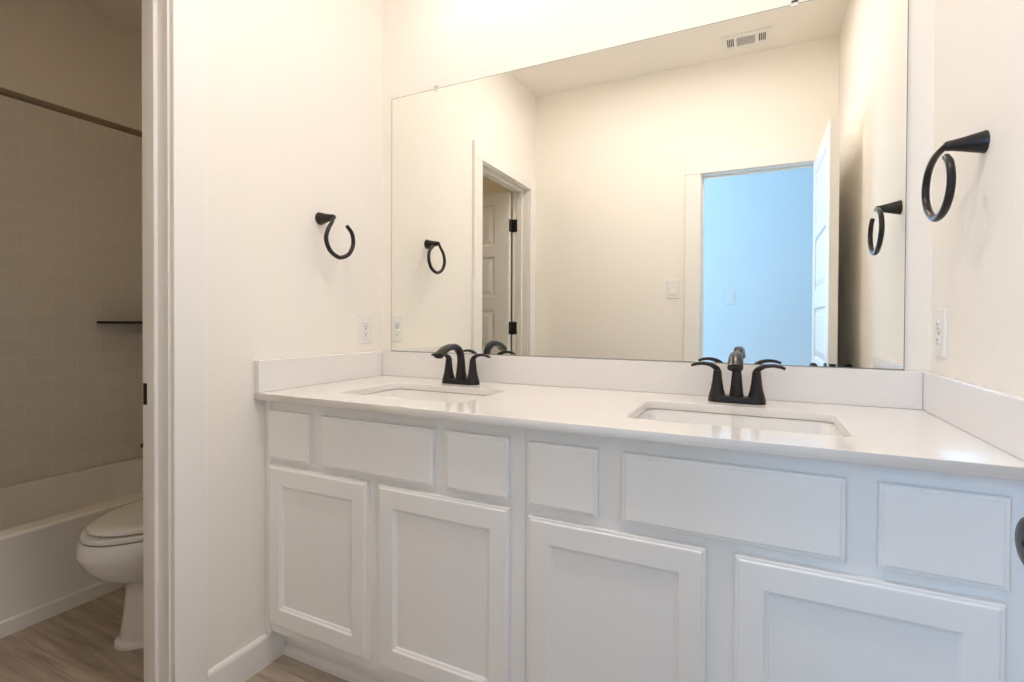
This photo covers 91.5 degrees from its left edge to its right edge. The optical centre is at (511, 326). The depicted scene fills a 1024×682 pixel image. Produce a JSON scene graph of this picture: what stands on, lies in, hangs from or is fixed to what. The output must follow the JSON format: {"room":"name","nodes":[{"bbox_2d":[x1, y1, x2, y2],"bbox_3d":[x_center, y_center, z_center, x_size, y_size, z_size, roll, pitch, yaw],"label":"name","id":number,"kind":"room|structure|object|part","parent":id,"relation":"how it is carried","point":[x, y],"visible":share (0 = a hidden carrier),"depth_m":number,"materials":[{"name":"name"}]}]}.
{"room":"bathroom","nodes":[
{"label":"bathroom","id":0,"kind":"room"},
{"bbox_2d":[0,0,142,486],"bbox_3d":[-2.424,-0.277,2.143,0.108,2.712,1.758,1,1,26],"label":"wall","id":1,"kind":"structure","parent":0,"point":[71,383],"depth_m":2.48,"materials":[{"name":"tile"}]},
{"bbox_2d":[97,321,142,323],"bbox_3d":[-1.982,-0.021,2.646,0.255,0.011,0.255,1,1,26],"label":"corner shelf","id":2,"kind":"object","parent":1,"relation":"attached to","point":[105,322],"visible":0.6,"depth_m":2.57,"materials":[{"name":"black metal"}]},
{"bbox_2d":[77,0,141,30],"bbox_3d":[-0.731,-1.651,0.617,4.460,0.080,3.020,1,1,26],"label":"ceiling","id":3,"kind":"structure","parent":0,"point":[129,12],"depth_m":2.58,"materials":[{"name":"white paint"}]},
{"bbox_2d":[0,587,347,681],"bbox_3d":[-0.743,1.141,0.645,4.460,0.080,3.020,1,1,26],"label":"floor","id":4,"kind":"structure","parent":0,"point":[76,644],"depth_m":1.65,"materials":[{"name":"brown wood"}]},
{"bbox_2d":[0,456,142,638],"bbox_3d":[-2.053,0.907,1.995,0.723,0.350,1.504,1,1,26],"label":"bathtub","id":5,"kind":"object","parent":4,"relation":"on","point":[42,521],"visible":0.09,"depth_m":1.93,"materials":[{"name":"ceramic"}]},
{"bbox_2d":[75,498,143,650],"bbox_3d":[-1.197,0.711,1.957,0.424,0.750,0.823,1,1,26],"label":"toilet","id":6,"kind":"object","parent":4,"relation":"on","point":[109,549],"visible":0.21,"depth_m":1.63,"materials":[{"name":"white ceramic"}]},
{"bbox_3d":[-1.251,0.688,1.845,0.366,0.018,0.552,1,1,26],"label":"seat","id":7,"kind":"part","parent":6,"relation":"part of","materials":[{"name":"white plastic"}]},
{"bbox_3d":[-1.245,0.663,1.857,0.360,0.026,0.544,1,1,26],"label":"lid","id":8,"kind":"part","parent":6,"relation":"part of","materials":[{"name":"white plastic"}]},
{"bbox_2d":[265,401,525,681],"bbox_3d":[-0.265,0.663,1.656,0.917,0.860,0.574,1,1,26],"label":"vanity cabinet","id":9,"kind":"object","parent":4,"relation":"on","point":[396,544],"visible":0.7,"depth_m":1.37,"materials":[{"name":"white paint"}]},
{"bbox_3d":[-0.691,0.343,1.550,0.178,0.153,0.020,1,1,26],"label":"drawer","id":10,"kind":"part","parent":9,"relation":"part of","materials":[{"name":"white paint"}]},
{"bbox_3d":[-0.590,0.693,1.505,0.403,0.508,0.020,1,1,26],"label":"door","id":11,"kind":"part","parent":9,"relation":"part of","materials":[{"name":"white paint"}]},
{"bbox_3d":[-0.351,1.079,1.468,0.902,0.030,0.011,1,1,26],"label":"shoe molding","id":12,"kind":"part","parent":9,"relation":"part of","materials":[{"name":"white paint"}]},
{"bbox_3d":[-0.189,0.697,1.312,0.406,0.508,0.020,1,1,26],"label":"door","id":13,"kind":"part","parent":9,"relation":"part of","materials":[{"name":"white paint"}]},
{"bbox_3d":[-0.090,0.348,1.262,0.181,0.153,0.020,1,1,26],"label":"drawer","id":14,"kind":"part","parent":9,"relation":"part of","materials":[{"name":"white paint"}]},
{"bbox_2d":[254,351,1023,480],"bbox_3d":[0.145,0.174,1.442,1.833,0.124,0.600,1,1,26],"label":"countertop","id":15,"kind":"structure","parent":9,"relation":"on","point":[905,419],"depth_m":1.34,"materials":[{"name":"white stone"}]},
{"bbox_2d":[364,389,487,402],"bbox_3d":[-0.285,0.306,1.616,0.503,0.144,0.342,1,1,26],"label":"sink","id":16,"kind":"object","parent":15,"relation":"in","point":[395,393],"visible":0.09,"depth_m":1.78,"materials":[{"name":"white ceramic"}]},
{"bbox_2d":[431,344,490,384],"bbox_3d":[-0.214,0.135,1.761,0.245,0.148,0.178,1,1,26],"label":"faucet","id":17,"kind":"object","parent":15,"relation":"on","point":[461,378],"visible":1,"depth_m":1.79,"materials":[{"name":"brown metal"}]},
{"bbox_3d":[-0.260,0.113,1.851,0.085,0.036,0.020,0,1,21],"label":"lever","id":18,"kind":"part","parent":17,"relation":"part of","materials":[{"name":"brown metal"}]},
{"bbox_3d":[-0.233,0.157,1.839,0.050,0.081,0.050,1,1,26],"label":"handle","id":19,"kind":"part","parent":17,"relation":"part of","materials":[{"name":"brown metal"}]},
{"bbox_3d":[-0.213,0.129,1.762,0.040,0.136,0.175,1,1,26],"label":"spout","id":20,"kind":"part","parent":17,"relation":"part of","materials":[{"name":"brown metal"}]},
{"bbox_3d":[-0.141,0.158,1.795,0.050,0.081,0.050,1,1,26],"label":"handle","id":21,"kind":"part","parent":17,"relation":"part of","materials":[{"name":"brown metal"}]},
{"bbox_3d":[-0.114,0.115,1.781,0.085,0.036,0.020,1,1,30],"label":"lever","id":22,"kind":"part","parent":17,"relation":"part of","materials":[{"name":"brown metal"}]},
{"bbox_2d":[691,351,785,404],"bbox_3d":[0.612,0.142,1.364,0.245,0.148,0.178,1,1,26],"label":"faucet","id":23,"kind":"object","parent":15,"relation":"on","point":[756,396],"visible":1,"depth_m":1.40,"materials":[{"name":"brown metal"}]},
{"bbox_3d":[0.566,0.121,1.454,0.085,0.036,0.020,0,1,21],"label":"lever","id":24,"kind":"part","parent":23,"relation":"part of","materials":[{"name":"brown metal"}]},
{"bbox_3d":[0.593,0.165,1.442,0.050,0.081,0.050,1,1,26],"label":"handle","id":25,"kind":"part","parent":23,"relation":"part of","materials":[{"name":"brown metal"}]},
{"bbox_3d":[0.612,0.137,1.365,0.040,0.136,0.175,1,1,26],"label":"spout","id":26,"kind":"part","parent":23,"relation":"part of","materials":[{"name":"brown metal"}]},
{"bbox_3d":[0.685,0.166,1.398,0.050,0.081,0.050,1,1,26],"label":"handle","id":27,"kind":"part","parent":23,"relation":"part of","materials":[{"name":"brown metal"}]},
{"bbox_3d":[0.712,0.122,1.384,0.085,0.036,0.020,1,1,30],"label":"lever","id":28,"kind":"part","parent":23,"relation":"part of","materials":[{"name":"brown metal"}]},
{"bbox_2d":[635,408,843,436],"bbox_3d":[0.536,0.314,1.221,0.503,0.144,0.342,1,1,26],"label":"sink","id":29,"kind":"object","parent":15,"relation":"in","point":[692,417],"visible":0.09,"depth_m":1.34,"materials":[{"name":"white ceramic"}]},
{"bbox_2d":[525,429,1023,681],"bbox_3d":[0.561,0.671,1.258,0.917,0.860,0.574,1,1,26],"label":"vanity cabinet","id":30,"kind":"object","parent":4,"relation":"on","point":[646,561],"visible":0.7,"depth_m":0.98,"materials":[{"name":"white paint"}]},
{"bbox_3d":[0.117,0.353,1.162,0.170,0.154,0.020,1,1,26],"label":"drawer","id":31,"kind":"part","parent":30,"relation":"part of","materials":[{"name":"white paint"}]},
{"bbox_3d":[0.219,0.708,1.116,0.398,0.508,0.020,1,1,26],"label":"door","id":32,"kind":"part","parent":30,"relation":"part of","materials":[{"name":"white paint"}]},
{"bbox_3d":[0.631,0.712,0.918,0.408,0.508,0.020,1,1,26],"label":"door","id":33,"kind":"part","parent":30,"relation":"part of","materials":[{"name":"white paint"}]},
{"bbox_3d":[0.740,0.358,0.862,0.177,0.154,0.020,1,1,26],"label":"drawer","id":34,"kind":"part","parent":30,"relation":"part of","materials":[{"name":"white paint"}]},
{"bbox_2d":[206,0,381,669],"bbox_3d":[-0.961,-0.263,1.384,0.117,2.712,1.658,1,1,26],"label":"wall","id":35,"kind":"structure","parent":0,"point":[294,87],"depth_m":1.62,"materials":[{"name":"white paint"}]},
{"bbox_2d":[142,0,207,681],"bbox_3d":[-1.112,0.037,1.055,0.135,2.117,0.864,1,1,26],"label":"door frame","id":36,"kind":"structure","parent":35,"relation":"attached to","point":[188,138],"depth_m":1.36,"materials":[{"name":"white paint"}]},
{"bbox_3d":[-1.016,0.187,1.383,0.017,0.060,0.002,1,1,26],"label":"strike plate","id":37,"kind":"part","parent":36,"relation":"part of","materials":[{"name":"black metal"}]},
{"bbox_2d":[207,631,285,681],"bbox_3d":[-0.820,1.042,1.551,0.014,0.099,0.269,1,1,26],"label":"baseboard","id":38,"kind":"structure","parent":35,"relation":"attached to","point":[258,654],"depth_m":1.55,"materials":[{"name":"white paint"}]},
{"bbox_2d":[315,212,354,259],"bbox_3d":[-0.647,-0.326,1.807,0.081,0.172,0.146,1,1,26],"label":"towel ring","id":39,"kind":"object","parent":35,"relation":"attached to","point":[321,218],"visible":1,"depth_m":1.78,"materials":[{"name":"brown metal"}]},
{"bbox_3d":[-0.661,-0.388,1.787,0.072,0.046,0.046,1,1,26],"label":"post","id":40,"kind":"part","parent":39,"relation":"part of","materials":[{"name":"brown metal"}]},
{"bbox_2d":[358,314,371,343],"bbox_3d":[-0.591,0.010,2.013,0.008,0.119,0.075,1,1,26],"label":"outlet","id":41,"kind":"object","parent":35,"relation":"attached to","point":[364,320],"visible":1,"depth_m":2.01,"materials":[{"name":"white plastic"}]},
{"bbox_2d":[363,320,368,327],"bbox_3d":[-0.589,-0.010,2.011,0.002,0.028,0.034,1,1,26],"label":"receptacle","id":42,"kind":"object","parent":41,"relation":"attached to","point":[365,322],"depth_m":2.01,"materials":[{"name":"white plastic"}]},
{"bbox_2d":[363,330,368,336],"bbox_3d":[-0.589,0.029,2.012,0.002,0.028,0.034,1,1,26],"label":"receptacle","id":43,"kind":"object","parent":41,"relation":"attached to","point":[365,332],"depth_m":2.01,"materials":[{"name":"white plastic"}]},
{"bbox_2d":[382,0,934,370],"bbox_3d":[0.291,-0.262,1.757,2.051,2.712,0.100,1,1,26],"label":"wall","id":44,"kind":"structure","parent":0,"point":[426,44],"depth_m":1.76,"materials":[{"name":"white paint"}]},
{"bbox_2d":[391,0,908,369],"bbox_3d":[0.275,-0.418,1.702,1.722,1.056,0.009,1,1,26],"label":"wall mirror","id":45,"kind":"object","parent":44,"relation":"attached to","point":[709,192],"visible":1,"depth_m":1.58,"materials":[{"name":"clear glass"}]},
{"bbox_2d":[382,351,922,409],"bbox_3d":[0.271,0.161,1.703,1.793,0.101,0.020,1,1,26],"label":"backsplash","id":46,"kind":"structure","parent":44,"relation":"attached to","point":[903,389],"depth_m":1.58,"materials":[{"name":"white stone"}]},
{"bbox_2d":[931,0,1023,396],"bbox_3d":[0.764,-0.247,0.489,0.100,2.712,1.775,1,1,26],"label":"wall","id":47,"kind":"structure","parent":0,"point":[978,246],"depth_m":1.03,"materials":[{"name":"white paint"}]},
{"bbox_2d":[934,309,947,357],"bbox_3d":[1.062,0.018,1.240,0.008,0.119,0.075,1,1,26],"label":"outlet","id":48,"kind":"object","parent":47,"relation":"attached to","point":[940,321],"visible":1,"depth_m":1.23,"materials":[{"name":"white plastic"}]},
{"bbox_2d":[935,336,940,346],"bbox_3d":[1.060,0.037,1.241,0.002,0.028,0.034,1,1,26],"label":"receptacle","id":49,"kind":"object","parent":48,"relation":"attached to","point":[937,338],"depth_m":1.24,"materials":[{"name":"white plastic"}]},
{"bbox_2d":[936,320,940,330],"bbox_3d":[1.060,-0.002,1.241,0.002,0.028,0.034,1,1,26],"label":"receptacle","id":50,"kind":"object","parent":48,"relation":"attached to","point":[938,322],"depth_m":1.24,"materials":[{"name":"white plastic"}]},
{"bbox_2d":[921,130,989,221],"bbox_3d":[0.938,-0.312,1.055,0.077,0.175,0.180,1,1,26],"label":"towel ring","id":51,"kind":"object","parent":47,"relation":"attached to","point":[978,142],"visible":1,"depth_m":1.02,"materials":[{"name":"brown metal"}]},
{"bbox_3d":[0.932,-0.376,1.030,0.068,0.046,0.046,1,1,26],"label":"post","id":52,"kind":"part","parent":51,"relation":"part of","materials":[{"name":"brown metal"}]},
{"bbox_3d":[-1.260,-0.256,0.543,3.594,2.712,0.117,1,1,26],"label":"wall","id":53,"kind":"structure","parent":0,"visible":0},
{"bbox_2d":[0,87,141,136],"bbox_3d":[-1.768,-0.820,1.763,0.064,0.064,1.648,1,1,26],"label":"shower curtain rod","id":54,"kind":"object","parent":53,"relation":"attached to","point":[5,92],"visible":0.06,"depth_m":1.90,"materials":[{"name":"brown metal"}]},
{"bbox_2d":[1015,517,1023,564],"bbox_3d":[0.449,0.098,0.189,0.169,2.010,0.714,1,1,25],"label":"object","id":55,"kind":"structure","parent":53,"relation":"in","point":[1019,530],"depth_m":0.49,"materials":[{"name":"black metal"}]}
]}

